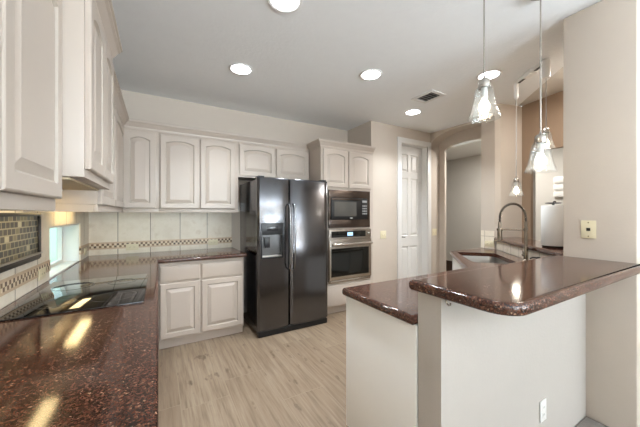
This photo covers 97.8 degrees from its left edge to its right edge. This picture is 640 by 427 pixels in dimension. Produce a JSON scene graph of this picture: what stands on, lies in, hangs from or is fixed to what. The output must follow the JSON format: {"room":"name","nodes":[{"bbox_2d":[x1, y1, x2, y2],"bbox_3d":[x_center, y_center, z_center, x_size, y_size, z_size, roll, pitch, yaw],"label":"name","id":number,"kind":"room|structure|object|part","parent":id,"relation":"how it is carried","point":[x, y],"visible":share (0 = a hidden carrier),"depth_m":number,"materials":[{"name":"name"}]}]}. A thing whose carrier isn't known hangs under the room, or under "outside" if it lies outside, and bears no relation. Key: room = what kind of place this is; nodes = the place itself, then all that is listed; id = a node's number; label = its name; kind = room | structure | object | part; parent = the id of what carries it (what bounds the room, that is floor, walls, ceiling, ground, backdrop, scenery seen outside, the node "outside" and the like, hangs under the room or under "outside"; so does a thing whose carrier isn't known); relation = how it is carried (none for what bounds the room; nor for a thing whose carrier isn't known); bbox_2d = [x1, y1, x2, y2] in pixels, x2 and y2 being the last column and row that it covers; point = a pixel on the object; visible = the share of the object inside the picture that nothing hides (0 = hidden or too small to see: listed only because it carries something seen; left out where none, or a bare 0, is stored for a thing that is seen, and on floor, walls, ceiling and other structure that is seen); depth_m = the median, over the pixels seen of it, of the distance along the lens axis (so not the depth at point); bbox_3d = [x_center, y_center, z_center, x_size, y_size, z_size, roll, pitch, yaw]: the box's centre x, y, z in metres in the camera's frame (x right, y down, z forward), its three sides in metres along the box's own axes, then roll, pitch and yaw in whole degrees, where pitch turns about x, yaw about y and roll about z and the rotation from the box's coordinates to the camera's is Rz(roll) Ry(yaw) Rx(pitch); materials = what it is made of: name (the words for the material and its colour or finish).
{"room":"kitchen","nodes":[
{"label":"kitchen","id":0,"kind":"room"},
{"bbox_2d":[0,211,88,309],"bbox_3d":[-0.555,-0.010,-0.483,0.155,2.720,8.120,0,0,-30],"label":"wall","id":1,"kind":"structure","parent":0,"point":[75,223],"depth_m":1.81,"materials":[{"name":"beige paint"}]},
{"bbox_2d":[0,213,42,272],"bbox_3d":[-1.480,0.134,1.318,0.024,0.273,0.865,0,0,-30],"label":"mosaic panel","id":2,"kind":"object","parent":1,"relation":"attached to","point":[20,233],"visible":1,"depth_m":1.44,"materials":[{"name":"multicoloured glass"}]},
{"bbox_3d":[-1.482,0.253,1.317,0.020,0.035,0.825,0,0,-30],"label":"rail","id":3,"kind":"part","parent":2,"relation":"part of","materials":[{"name":"tile"}]},
{"bbox_2d":[0,0,61,210],"bbox_3d":[-0.815,-0.484,0.493,0.371,0.948,1.150,0,0,-30],"label":"upper cabinet","id":4,"kind":"object","parent":1,"relation":"attached to","point":[30,30],"visible":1,"depth_m":0.80,"materials":[{"name":"beige wood"}]},
{"bbox_3d":[-0.634,-0.450,0.448,0.020,0.790,0.460,0,0,-30],"label":"door","id":5,"kind":"part","parent":4,"relation":"part of","materials":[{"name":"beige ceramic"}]},
{"bbox_3d":[-0.837,-0.032,0.480,0.297,0.044,1.148,0,0,-30],"label":"light rail","id":6,"kind":"part","parent":4,"relation":"part of","materials":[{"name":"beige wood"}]},
{"bbox_2d":[38,267,45,280],"bbox_3d":[-1.728,0.375,1.738,0.008,0.070,0.118,0,0,-30],"label":"wall outlet","id":7,"kind":"object","parent":1,"relation":"attached to","point":[41,272],"visible":1,"depth_m":1.73,"materials":[{"name":"beige plastic"}]},
{"bbox_2d":[50,223,78,278],"bbox_3d":[-2.104,0.270,2.205,0.147,0.360,0.855,0,0,-30],"label":"window","id":8,"kind":"structure","parent":1,"relation":"in","point":[67,235],"depth_m":2.55,"materials":[{"name":"white paint"}]},
{"bbox_3d":[-2.153,0.270,2.177,0.035,0.360,0.855,0,0,-30],"label":"frame","id":9,"kind":"part","parent":8,"relation":"part of","materials":[{"name":"white paint"}]},
{"bbox_3d":[-2.089,0.444,2.214,0.112,0.012,0.853,0,0,-30],"label":"sill","id":10,"kind":"part","parent":8,"relation":"part of","materials":[{"name":"white paint"}]},
{"bbox_2d":[23,69,128,212],"bbox_3d":[-1.777,-0.484,2.174,0.391,0.948,1.330,0,0,-30],"label":"upper cabinet","id":11,"kind":"object","parent":1,"relation":"attached to","point":[112,200],"visible":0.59,"depth_m":2.10,"materials":[{"name":"beige wood"}]},
{"bbox_3d":[-1.798,-0.032,2.162,0.317,0.044,1.328,0,0,-30],"label":"light rail","id":12,"kind":"part","parent":11,"relation":"part of","materials":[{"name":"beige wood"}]},
{"bbox_3d":[-1.479,-0.450,1.948,0.020,0.790,0.600,0,0,-30],"label":"door","id":13,"kind":"part","parent":11,"relation":"part of","materials":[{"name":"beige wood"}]},
{"bbox_3d":[-1.795,-0.450,2.493,0.020,0.790,0.600,0,0,-30],"label":"door","id":14,"kind":"part","parent":11,"relation":"part of","materials":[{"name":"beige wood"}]},
{"bbox_3d":[-1.631,-0.915,2.252,0.062,0.085,1.318,0,0,-30],"label":"crown moulding","id":15,"kind":"part","parent":11,"relation":"part of","materials":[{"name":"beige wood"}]},
{"bbox_2d":[62,0,121,190],"bbox_3d":[-1.228,-0.571,1.288,0.452,0.874,0.748,0,0,-30],"label":"upper cabinet","id":16,"kind":"object","parent":1,"relation":"attached to","point":[91,41],"visible":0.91,"depth_m":1.12,"materials":[{"name":"beige wood"}]},
{"bbox_3d":[-1.010,-0.537,1.258,0.020,0.716,0.322,0,0,-30],"label":"door","id":17,"kind":"part","parent":16,"relation":"part of","materials":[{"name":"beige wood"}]},
{"bbox_3d":[-1.177,-0.537,1.547,0.020,0.716,0.328,0,0,-30],"label":"door","id":18,"kind":"part","parent":16,"relation":"part of","materials":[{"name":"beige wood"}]},
{"bbox_3d":[-1.226,-0.966,1.284,0.452,0.085,0.738,0,0,-30],"label":"crown moulding","id":19,"kind":"part","parent":16,"relation":"part of","materials":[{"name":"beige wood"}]},
{"bbox_2d":[92,90,347,328],"bbox_3d":[-0.972,-0.010,3.880,3.495,2.720,0.150,0,0,-30],"label":"wall","id":20,"kind":"structure","parent":0,"point":[141,106],"depth_m":3.63,"materials":[{"name":"beige paint"}]},
{"bbox_2d":[123,118,158,212],"bbox_3d":[-1.924,-0.484,3.015,0.314,0.948,0.391,0,0,-30],"label":"upper cabinet","id":21,"kind":"object","parent":20,"relation":"attached to","point":[141,137],"visible":0.95,"depth_m":2.88,"materials":[{"name":"beige wood"}]},
{"bbox_3d":[-1.863,-0.032,2.909,0.312,0.044,0.022,0,0,-30],"label":"light rail","id":22,"kind":"part","parent":21,"relation":"part of","materials":[{"name":"white wood"}]},
{"bbox_3d":[-1.837,-0.915,2.876,0.302,0.085,0.062,0,0,-30],"label":"crown moulding","id":23,"kind":"part","parent":21,"relation":"part of","materials":[{"name":"white wood"}]},
{"bbox_2d":[89,209,231,255],"bbox_3d":[-1.798,0.197,3.306,1.468,0.494,0.016,0,0,-30],"label":"tiled wall","id":24,"kind":"structure","parent":20,"relation":"attached to","point":[109,232],"depth_m":3.24,"materials":[{"name":"white tile"}]},
{"bbox_2d":[126,244,138,249],"bbox_3d":[-2.097,0.375,3.118,0.118,0.070,0.008,0,0,-30],"label":"wall outlet","id":25,"kind":"object","parent":24,"relation":"attached to","point":[128,246],"visible":1,"depth_m":3.12,"materials":[{"name":"beige plastic"}]},
{"bbox_2d":[208,239,217,244],"bbox_3d":[-1.359,0.365,3.545,0.118,0.070,0.008,0,0,-30],"label":"wall outlet","id":26,"kind":"object","parent":24,"relation":"attached to","point":[213,241],"visible":1,"depth_m":3.55,"materials":[{"name":"beige plastic"}]},
{"bbox_2d":[159,122,239,212],"bbox_3d":[-1.425,-0.484,3.304,0.838,0.948,0.391,0,0,-30],"label":"upper cabinet","id":27,"kind":"object","parent":20,"relation":"attached to","point":[198,167],"visible":0.98,"depth_m":3.15,"materials":[{"name":"beige wood"}]},
{"bbox_3d":[-1.539,-0.450,3.072,0.385,0.790,0.020,0,0,-30],"label":"door","id":28,"kind":"part","parent":27,"relation":"part of","materials":[{"name":"white wood"}]},
{"bbox_3d":[-1.364,-0.032,3.198,0.836,0.044,0.022,0,0,-30],"label":"light rail","id":29,"kind":"part","parent":27,"relation":"part of","materials":[{"name":"white wood"}]},
{"bbox_3d":[-1.343,-0.915,3.162,0.838,0.085,0.062,0,0,-30],"label":"crown moulding","id":30,"kind":"part","parent":27,"relation":"part of","materials":[{"name":"white wood"}]},
{"bbox_3d":[-1.193,-0.450,3.272,0.388,0.790,0.020,0,0,-30],"label":"door","id":31,"kind":"part","parent":27,"relation":"part of","materials":[{"name":"white wood"}]},
{"bbox_2d":[238,134,308,180],"bbox_3d":[-0.640,-0.702,3.758,0.975,0.513,0.391,0,0,-30],"label":"upper cabinet","id":32,"kind":"object","parent":20,"relation":"attached to","point":[257,155],"visible":0.89,"depth_m":3.59,"materials":[{"name":"beige wood"}]},
{"bbox_3d":[-0.782,-0.655,3.510,0.458,0.380,0.020,0,0,-30],"label":"door","id":33,"kind":"part","parent":32,"relation":"part of","materials":[{"name":"white wood"}]},
{"bbox_3d":[-0.586,-0.915,3.600,0.911,0.085,0.062,0,0,-30],"label":"crown moulding","id":34,"kind":"part","parent":32,"relation":"part of","materials":[{"name":"white wood"}]},
{"bbox_3d":[-0.366,-0.655,3.751,0.470,0.380,0.020,0,0,-30],"label":"door","id":35,"kind":"part","parent":32,"relation":"part of","materials":[{"name":"white wood"}]},
{"bbox_2d":[348,123,364,144],"bbox_3d":[0.627,-0.010,4.465,0.140,2.720,0.440,0,0,-30],"label":"wall","id":36,"kind":"structure","parent":0,"point":[356,135],"depth_m":4.39,"materials":[{"name":"beige paint"}]},
{"bbox_2d":[112,0,601,132],"bbox_3d":[1.678,-1.459,0.694,5.200,0.178,8.320,0,0,-30],"label":"ceiling","id":37,"kind":"structure","parent":0,"point":[307,63],"depth_m":2.40,"materials":[{"name":"paint"}]},
{"bbox_2d":[229,63,252,74],"bbox_3d":[-0.749,-1.359,2.646,0.224,0.020,0.224,0,0,-30],"label":"recessed light","id":38,"kind":"object","parent":37,"relation":"in","point":[237,68],"visible":1,"depth_m":2.62,"materials":[{"name":"white"}]},
{"bbox_2d":[268,0,302,12],"bbox_3d":[-0.224,-1.359,1.791,0.224,0.020,0.224,0,0,-30],"label":"recessed light","id":39,"kind":"object","parent":37,"relation":"in","point":[283,6],"visible":1,"depth_m":1.82,"materials":[{"name":"white paint"}]},
{"bbox_2d":[360,69,382,79],"bbox_3d":[0.503,-1.359,2.750,0.224,0.020,0.224,0,0,-30],"label":"recessed light","id":40,"kind":"object","parent":37,"relation":"in","point":[369,74],"visible":1,"depth_m":2.72,"materials":[{"name":"white"}]},
{"bbox_2d":[404,109,421,114],"bbox_3d":[1.256,-1.359,3.766,0.224,0.020,0.224,0,0,-30],"label":"recessed light","id":41,"kind":"object","parent":37,"relation":"in","point":[412,111],"visible":1,"depth_m":3.73,"materials":[{"name":"white"}]},
{"bbox_2d":[411,90,445,103],"bbox_3d":[1.268,-1.365,3.268,0.250,0.010,0.300,0,0,-30],"label":"ceiling vent","id":42,"kind":"object","parent":37,"relation":"in","point":[431,95],"visible":1,"depth_m":3.26,"materials":[{"name":"white metal"}]},
{"bbox_2d":[468,0,500,123],"bbox_3d":[0.941,-0.956,1.600,0.166,0.828,0.166,0,0,-30],"label":"pendant light","id":43,"kind":"object","parent":37,"relation":"hanging from","point":[484,83],"visible":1,"depth_m":1.59,"materials":[{"name":"clear glass"}]},
{"bbox_3d":[0.941,-1.076,1.600,0.008,0.588,0.008,0,0,-30],"label":"cord","id":44,"kind":"part","parent":43,"relation":"part of","materials":[{"name":"silver metal"}]},
{"bbox_3d":[0.941,-0.618,1.600,0.060,0.085,0.060,0,0,-30],"label":"bulb","id":45,"kind":"part","parent":43,"relation":"part of","materials":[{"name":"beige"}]},
{"bbox_2d":[481,87,487,98],"bbox_3d":[0.941,-0.689,1.600,0.034,0.058,0.034,0,0,-30],"label":"socket","id":46,"kind":"object","parent":43,"relation":"attached to","point":[484,94],"depth_m":1.59,"materials":[{"name":"white plastic"}]},
{"bbox_3d":[0.941,-0.634,1.600,0.166,0.185,0.166,0,0,-30],"label":"lamp shade","id":47,"kind":"part","parent":43,"relation":"part of","materials":[{"name":"clear glass"}]},
{"bbox_2d":[476,69,501,79],"bbox_3d":[1.671,-1.359,2.760,0.224,0.020,0.224,0,0,-30],"label":"recessed light","id":48,"kind":"object","parent":37,"relation":"in","point":[494,73],"visible":0.74,"depth_m":2.72,"materials":[{"name":"white"}]},
{"bbox_2d":[516,61,541,82],"bbox_3d":[2.023,-1.347,2.691,0.070,0.046,0.365,0,0,5],"label":"rail","id":49,"kind":"object","parent":37,"relation":"attached to","point":[530,73],"visible":0.82,"depth_m":2.67,"materials":[{"name":"white plastic"}]},
{"bbox_2d":[509,83,523,195],"bbox_3d":[2.042,-0.767,2.904,0.136,1.171,0.136,0,0,-30],"label":"pendant light","id":50,"kind":"object","parent":49,"relation":"hanging from","point":[516,85],"visible":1,"depth_m":2.90,"materials":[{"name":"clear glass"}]},
{"bbox_3d":[2.042,-0.787,2.904,0.006,0.816,0.006,0,0,-30],"label":"cord","id":51,"kind":"part","parent":50,"relation":"part of","materials":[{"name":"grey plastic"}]},
{"bbox_2d":[541,58,555,147],"bbox_3d":[2.005,-0.963,2.474,0.136,0.796,0.136,0,0,-30],"label":"pendant light","id":52,"kind":"object","parent":49,"relation":"hanging from","point":[546,63],"visible":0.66,"depth_m":2.46,"materials":[{"name":"clear glass"}]},
{"bbox_3d":[2.005,-0.982,2.474,0.006,0.441,0.006,0,0,-30],"label":"cord","id":53,"kind":"part","parent":52,"relation":"part of","materials":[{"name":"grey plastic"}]},
{"bbox_2d":[524,0,557,173],"bbox_3d":[1.361,-0.813,1.721,0.166,1.114,0.166,0,0,-30],"label":"pendant light","id":54,"kind":"object","parent":37,"relation":"hanging from","point":[540,139],"visible":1,"depth_m":1.71,"materials":[{"name":"clear glass"}]},
{"bbox_2d":[537,143,543,152],"bbox_3d":[1.361,-0.403,1.721,0.034,0.058,0.034,0,0,-30],"label":"socket","id":55,"kind":"object","parent":54,"relation":"attached to","point":[540,146],"depth_m":1.71,"materials":[{"name":"white plastic"}]},
{"bbox_3d":[1.361,-0.933,1.721,0.008,0.874,0.008,0,0,-30],"label":"cord","id":56,"kind":"part","parent":54,"relation":"part of","materials":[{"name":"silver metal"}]},
{"bbox_3d":[1.361,-0.348,1.721,0.166,0.185,0.166,0,0,-30],"label":"lamp shade","id":57,"kind":"part","parent":54,"relation":"part of","materials":[{"name":"clear glass"}]},
{"bbox_3d":[1.361,-0.332,1.721,0.060,0.085,0.060,0,0,-30],"label":"bulb","id":58,"kind":"part","parent":54,"relation":"part of","materials":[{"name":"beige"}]},
{"bbox_2d":[158,310,601,426],"bbox_3d":[2.200,1.400,1.389,6.800,0.100,9.000,0,0,-30],"label":"floor","id":59,"kind":"structure","parent":0,"point":[294,378],"depth_m":2.27,"materials":[{"name":"brown wood"}]},
{"bbox_2d":[159,257,242,349],"bbox_3d":[-1.367,0.918,3.195,0.826,0.863,0.620,0,0,-30],"label":"base cabinet","id":60,"kind":"object","parent":59,"relation":"on","point":[199,300],"visible":0.98,"depth_m":2.90,"materials":[{"name":"beige wood"}]},
{"bbox_3d":[-1.411,0.601,2.822,0.362,0.155,0.020,0,0,-30],"label":"drawer","id":61,"kind":"part","parent":60,"relation":"part of","materials":[{"name":"beige wood"}]},
{"bbox_3d":[-1.411,0.970,2.822,0.362,0.545,0.020,0,0,-30],"label":"door","id":62,"kind":"part","parent":60,"relation":"part of","materials":[{"name":"beige wood"}]},
{"bbox_3d":[-1.057,0.601,3.027,0.420,0.155,0.020,0,0,-30],"label":"drawer","id":63,"kind":"part","parent":60,"relation":"part of","materials":[{"name":"beige wood"}]},
{"bbox_3d":[-1.057,0.970,3.027,0.420,0.545,0.020,0,0,-30],"label":"door","id":64,"kind":"part","parent":60,"relation":"part of","materials":[{"name":"beige wood"}]},
{"bbox_2d":[240,176,326,337],"bbox_3d":[-0.454,0.468,3.512,0.893,1.762,0.831,0,0,-30],"label":"refrigerator","id":65,"kind":"object","parent":59,"relation":"on","point":[283,222],"visible":0.99,"depth_m":3.21,"materials":[{"name":"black metal"}]},
{"bbox_3d":[-0.520,0.444,3.115,0.381,1.677,0.068,0,0,-30],"label":"freezer door","id":66,"kind":"part","parent":65,"relation":"part of","materials":[{"name":"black metal"}]},
{"bbox_3d":[-0.536,0.170,3.099,0.247,0.130,0.058,0,0,-30],"label":"control panel","id":67,"kind":"part","parent":65,"relation":"part of","materials":[{"name":"black plastic"}]},
{"bbox_3d":[-0.345,0.260,3.141,0.018,0.757,0.079,0,0,-30],"label":"door handle","id":68,"kind":"part","parent":65,"relation":"part of","materials":[{"name":"metal"}]},
{"bbox_3d":[-0.293,0.260,3.171,0.018,0.757,0.079,0,0,-30],"label":"door handle","id":69,"kind":"part","parent":65,"relation":"part of","materials":[{"name":"metal"}]},
{"bbox_3d":[-0.130,0.444,3.340,0.504,1.677,0.068,0,0,-30],"label":"fridge door","id":70,"kind":"part","parent":65,"relation":"part of","materials":[{"name":"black metal"}]},
{"bbox_2d":[307,138,375,313],"bbox_3d":[0.221,0.196,4.078,0.940,2.308,0.691,0,0,-30],"label":"tall cabinet","id":71,"kind":"object","parent":59,"relation":"on","point":[343,165],"visible":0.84,"depth_m":3.79,"materials":[{"name":"beige wood"}]},
{"bbox_3d":[0.211,-0.600,3.732,0.392,0.500,0.020,0,0,-30],"label":"door","id":72,"kind":"part","parent":71,"relation":"part of","materials":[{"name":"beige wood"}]},
{"bbox_3d":[0.302,-0.915,3.937,0.940,0.085,0.365,0,0,-30],"label":"crown moulding","id":73,"kind":"part","parent":71,"relation":"part of","materials":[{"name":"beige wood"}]},
{"bbox_2d":[328,190,369,227],"bbox_3d":[0.317,-0.061,4.016,0.693,0.508,0.437,0,0,-30],"label":"microwave","id":74,"kind":"object","parent":71,"relation":"in","point":[346,209],"visible":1,"depth_m":3.81,"materials":[{"name":"silver metal"}]},
{"bbox_3d":[0.358,-0.064,3.809,0.493,0.290,0.032,0,0,-30],"label":"door","id":75,"kind":"part","parent":74,"relation":"part of","materials":[{"name":"black glass"}]},
{"bbox_3d":[0.622,-0.064,3.963,0.114,0.290,0.030,0,0,-30],"label":"control panel","id":76,"kind":"part","parent":74,"relation":"part of","materials":[{"name":"black plastic"}]},
{"bbox_3d":[0.408,1.097,3.846,0.748,0.275,0.020,0,0,-30],"label":"drawer","id":77,"kind":"part","parent":71,"relation":"part of","materials":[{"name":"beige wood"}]},
{"bbox_2d":[328,229,372,283],"bbox_3d":[0.302,0.572,4.053,0.703,0.708,0.657,0,0,-30],"label":"wall oven","id":78,"kind":"object","parent":71,"relation":"in","point":[349,250],"visible":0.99,"depth_m":3.80,"materials":[{"name":"silver metal"}]},
{"bbox_3d":[0.399,0.280,3.812,0.570,0.083,0.003,0,0,-30],"label":"control glass","id":79,"kind":"part","parent":78,"relation":"part of","materials":[{"name":"black glass"}]},
{"bbox_3d":[0.426,0.280,3.837,0.695,0.113,0.013,0,0,-30],"label":"control panel","id":80,"kind":"part","parent":78,"relation":"part of","materials":[{"name":"silver metal"}]},
{"bbox_3d":[0.450,0.411,3.796,0.643,0.034,0.063,0,0,-30],"label":"door handle","id":81,"kind":"part","parent":78,"relation":"part of","materials":[{"name":"silver metal"}]},
{"bbox_3d":[0.566,-0.600,3.938,0.392,0.500,0.020,0,0,-30],"label":"door","id":82,"kind":"part","parent":71,"relation":"part of","materials":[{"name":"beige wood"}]},
{"bbox_2d":[346,296,417,426],"bbox_3d":[0.828,0.918,1.754,1.250,0.863,0.526,0,0,-30],"label":"base cabinet","id":83,"kind":"object","parent":59,"relation":"on","point":[382,348],"visible":0.2,"depth_m":1.42,"materials":[{"name":"beige wood"}]},
{"bbox_2d":[342,248,522,324],"bbox_3d":[1.373,0.465,2.314,1.044,0.039,2.962,0,0,41],"label":"countertop","id":84,"kind":"structure","parent":83,"relation":"on","point":[394,298],"depth_m":1.61,"materials":[{"name":"brown stone"}]},
{"bbox_2d":[464,256,507,263],"bbox_3d":[1.674,0.578,2.834,0.440,0.185,0.770,0,0,15],"label":"sink","id":85,"kind":"object","parent":84,"relation":"in","point":[480,259],"visible":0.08,"depth_m":3.15,"materials":[{"name":"metal"}]},
{"bbox_2d":[497,203,527,260],"bbox_3d":[1.789,0.171,2.586,0.260,0.547,0.106,0,0,1],"label":"spring faucet","id":86,"kind":"object","parent":84,"relation":"on","point":[500,229],"visible":0.98,"depth_m":2.57,"materials":[{"name":"silver metal"}]},
{"bbox_3d":[1.784,0.149,2.592,0.255,0.030,0.050,0,0,13],"label":"support arm","id":87,"kind":"part","parent":86,"relation":"part of","materials":[{"name":"silver metal"}]},
{"bbox_2d":[452,256,463,269],"bbox_3d":[1.584,0.919,2.997,0.336,0.862,1.575,0,0,31],"label":"base cabinet","id":88,"kind":"object","parent":59,"relation":"on","point":[456,265],"visible":0.02,"depth_m":3.08,"materials":[{"name":"white paint"}]},
{"bbox_2d":[575,416,607,426],"bbox_3d":[2.860,1.346,-0.329,3.420,0.008,4.865,0,0,-30],"label":"floor","id":89,"kind":"structure","parent":59,"relation":"on","point":[586,422],"depth_m":1.78,"materials":[{"name":"beige wood"}]},
{"bbox_3d":[-1.138,0.919,1.323,0.631,0.863,2.830,0,0,-30],"label":"base cabinet","id":90,"kind":"object","parent":59,"relation":"on","visible":0},
{"bbox_2d":[0,247,246,426],"bbox_3d":[-0.914,0.465,1.792,1.502,0.039,3.518,0,0,-30],"label":"countertop","id":91,"kind":"structure","parent":90,"relation":"on","point":[94,367],"depth_m":0.86,"materials":[{"name":"brown stone"}]},
{"bbox_2d":[0,274,147,321],"bbox_3d":[-1.290,0.441,1.584,0.518,0.008,0.745,0,0,-30],"label":"cooktop","id":92,"kind":"object","parent":91,"relation":"in","point":[96,293],"visible":1,"depth_m":1.47,"materials":[{"name":"black glass"}]},
{"bbox_2d":[365,121,430,282],"bbox_3d":[1.381,-0.010,4.561,1.540,2.720,0.150,0,0,-30],"label":"wall","id":93,"kind":"structure","parent":0,"point":[382,136],"depth_m":4.25,"materials":[{"name":"beige paint"}]},
{"bbox_2d":[380,231,385,238],"bbox_3d":[0.960,0.320,4.221,0.115,0.118,0.014,0,0,-30],"label":"light switch","id":94,"kind":"object","parent":93,"relation":"attached to","point":[382,233],"visible":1,"depth_m":4.21,"materials":[{"name":"beige plastic"}]},
{"bbox_2d":[402,146,421,277],"bbox_3d":[1.499,0.114,4.651,0.605,2.456,0.092,0,0,-30],"label":"door","id":95,"kind":"structure","parent":93,"relation":"in","point":[411,157],"depth_m":4.70,"materials":[{"name":"white paint"}]},
{"bbox_2d":[397,136,430,278],"bbox_3d":[1.514,0.072,4.626,0.785,2.555,0.170,0,0,-30],"label":"trim","id":96,"kind":"structure","parent":93,"relation":"attached to","point":[426,149],"depth_m":4.72,"materials":[{"name":"white paint"}]},
{"bbox_2d":[446,139,480,160],"bbox_3d":[3.346,-1.180,3.843,1.458,0.060,5.700,0,0,-30],"label":"ceiling","id":97,"kind":"structure","parent":0,"point":[473,147],"depth_m":5.09,"materials":[{"name":"white paint"}]},
{"bbox_2d":[431,91,562,273],"bbox_3d":[2.664,-0.200,3.662,0.220,3.100,2.690,0,0,-30],"label":"wall","id":98,"kind":"structure","parent":0,"point":[530,112],"depth_m":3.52,"materials":[{"name":"beige paint"}]},
{"bbox_2d":[432,229,436,235],"bbox_3d":[1.976,0.320,4.809,0.115,0.118,0.014,0,0,-30],"label":"light switch","id":99,"kind":"object","parent":98,"relation":"attached to","point":[434,231],"visible":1,"depth_m":4.81,"materials":[{"name":"beige plastic"}]},
{"bbox_2d":[481,104,521,248],"bbox_3d":[2.442,-0.010,3.667,0.600,2.720,0.300,0,0,-30],"label":"wall pier","id":100,"kind":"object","parent":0,"point":[498,133],"visible":0.5,"depth_m":3.53,"materials":[{"name":"beige paint"}]},
{"bbox_2d":[481,230,493,248],"bbox_3d":[2.144,0.332,3.571,0.010,0.224,0.163,0,0,-30],"label":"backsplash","id":101,"kind":"object","parent":100,"relation":"attached to","point":[485,235],"visible":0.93,"depth_m":3.58,"materials":[{"name":"beige tile"}]},
{"bbox_2d":[485,241,493,246],"bbox_3d":[2.149,0.384,3.543,0.008,0.070,0.115,0,0,-30],"label":"wall outlet","id":102,"kind":"object","parent":101,"relation":"attached to","point":[487,243],"visible":1,"depth_m":3.54,"materials":[{"name":"beige plastic"}]},
{"bbox_2d":[418,292,585,426],"bbox_3d":[1.097,0.844,1.533,1.485,1.013,0.115,0,0,-30],"label":"wall","id":103,"kind":"structure","parent":0,"point":[477,368],"depth_m":1.33,"materials":[{"name":"white paint"}]},
{"bbox_2d":[409,255,639,315],"bbox_3d":[1.294,0.316,1.519,1.838,0.042,0.437,0,0,-30],"label":"countertop","id":104,"kind":"structure","parent":103,"relation":"on","point":[522,288],"depth_m":1.21,"materials":[{"name":"brown stone"}]},
{"bbox_2d":[540,398,545,422],"bbox_3d":[1.232,1.088,1.540,0.070,0.115,0.008,0,0,-30],"label":"wall outlet","id":105,"kind":"object","parent":103,"relation":"attached to","point":[543,402],"visible":1,"depth_m":1.53,"materials":[{"name":"white plastic"}]},
{"bbox_2d":[446,148,562,260],"bbox_3d":[3.346,0.100,3.843,1.458,2.500,5.700,0,0,-30],"label":"wall","id":106,"kind":"structure","parent":0,"point":[463,175],"depth_m":5.59,"materials":[{"name":"grey paint"}]},
{"bbox_2d":[446,260,451,270],"bbox_3d":[3.858,1.185,4.192,0.019,0.330,5.390,0,0,-30],"label":"baseboard","id":107,"kind":"structure","parent":106,"relation":"attached to","point":[448,263],"depth_m":6.04,"materials":[{"name":"brown wood"}]},
{"bbox_2d":[553,176,562,197],"bbox_3d":[3.762,-0.415,4.327,0.050,0.330,0.230,0,0,-30],"label":"rack","id":108,"kind":"object","parent":106,"relation":"attached to","point":[558,181],"visible":0.54,"depth_m":4.36,"materials":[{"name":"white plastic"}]},
{"bbox_2d":[563,0,639,426],"bbox_3d":[2.474,-0.010,2.203,1.570,2.720,0.353,0,0,-30],"label":"wall column","id":109,"kind":"structure","parent":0,"point":[601,41],"depth_m":1.77,"materials":[{"name":"beige paint"}]},
{"bbox_2d":[581,220,595,238],"bbox_3d":[1.771,0.105,1.841,0.008,0.118,0.075,0,0,-30],"label":"jack plate","id":110,"kind":"object","parent":109,"relation":"attached to","point":[588,228],"visible":1,"depth_m":1.84,"materials":[{"name":"beige plastic"}]},
{"bbox_3d":[2.116,0.843,2.826,1.306,1.013,1.079,0,0,-30],"label":"wall","id":111,"kind":"structure","parent":0,"visible":0},
{"bbox_2d":[496,241,549,259],"bbox_3d":[2.011,0.391,2.764,0.008,0.106,1.468,0,0,15],"label":"tiled wall","id":112,"kind":"structure","parent":111,"relation":"attached to","point":[514,250],"depth_m":2.90,"materials":[{"name":"beige tile"}]},
{"bbox_2d":[494,237,562,255],"bbox_3d":[2.142,0.316,2.784,0.328,0.042,1.690,0,0,16],"label":"ledge","id":113,"kind":"object","parent":111,"relation":"on","point":[534,245],"visible":0.61,"depth_m":2.69,"materials":[{"name":"brown stone"}]},
{"bbox_2d":[541,201,562,247],"bbox_3d":[2.031,0.091,2.429,0.170,0.408,0.170,0,0,-30],"label":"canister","id":114,"kind":"object","parent":113,"relation":"on","point":[551,215],"visible":0.89,"depth_m":2.37,"materials":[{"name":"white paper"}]}
]}

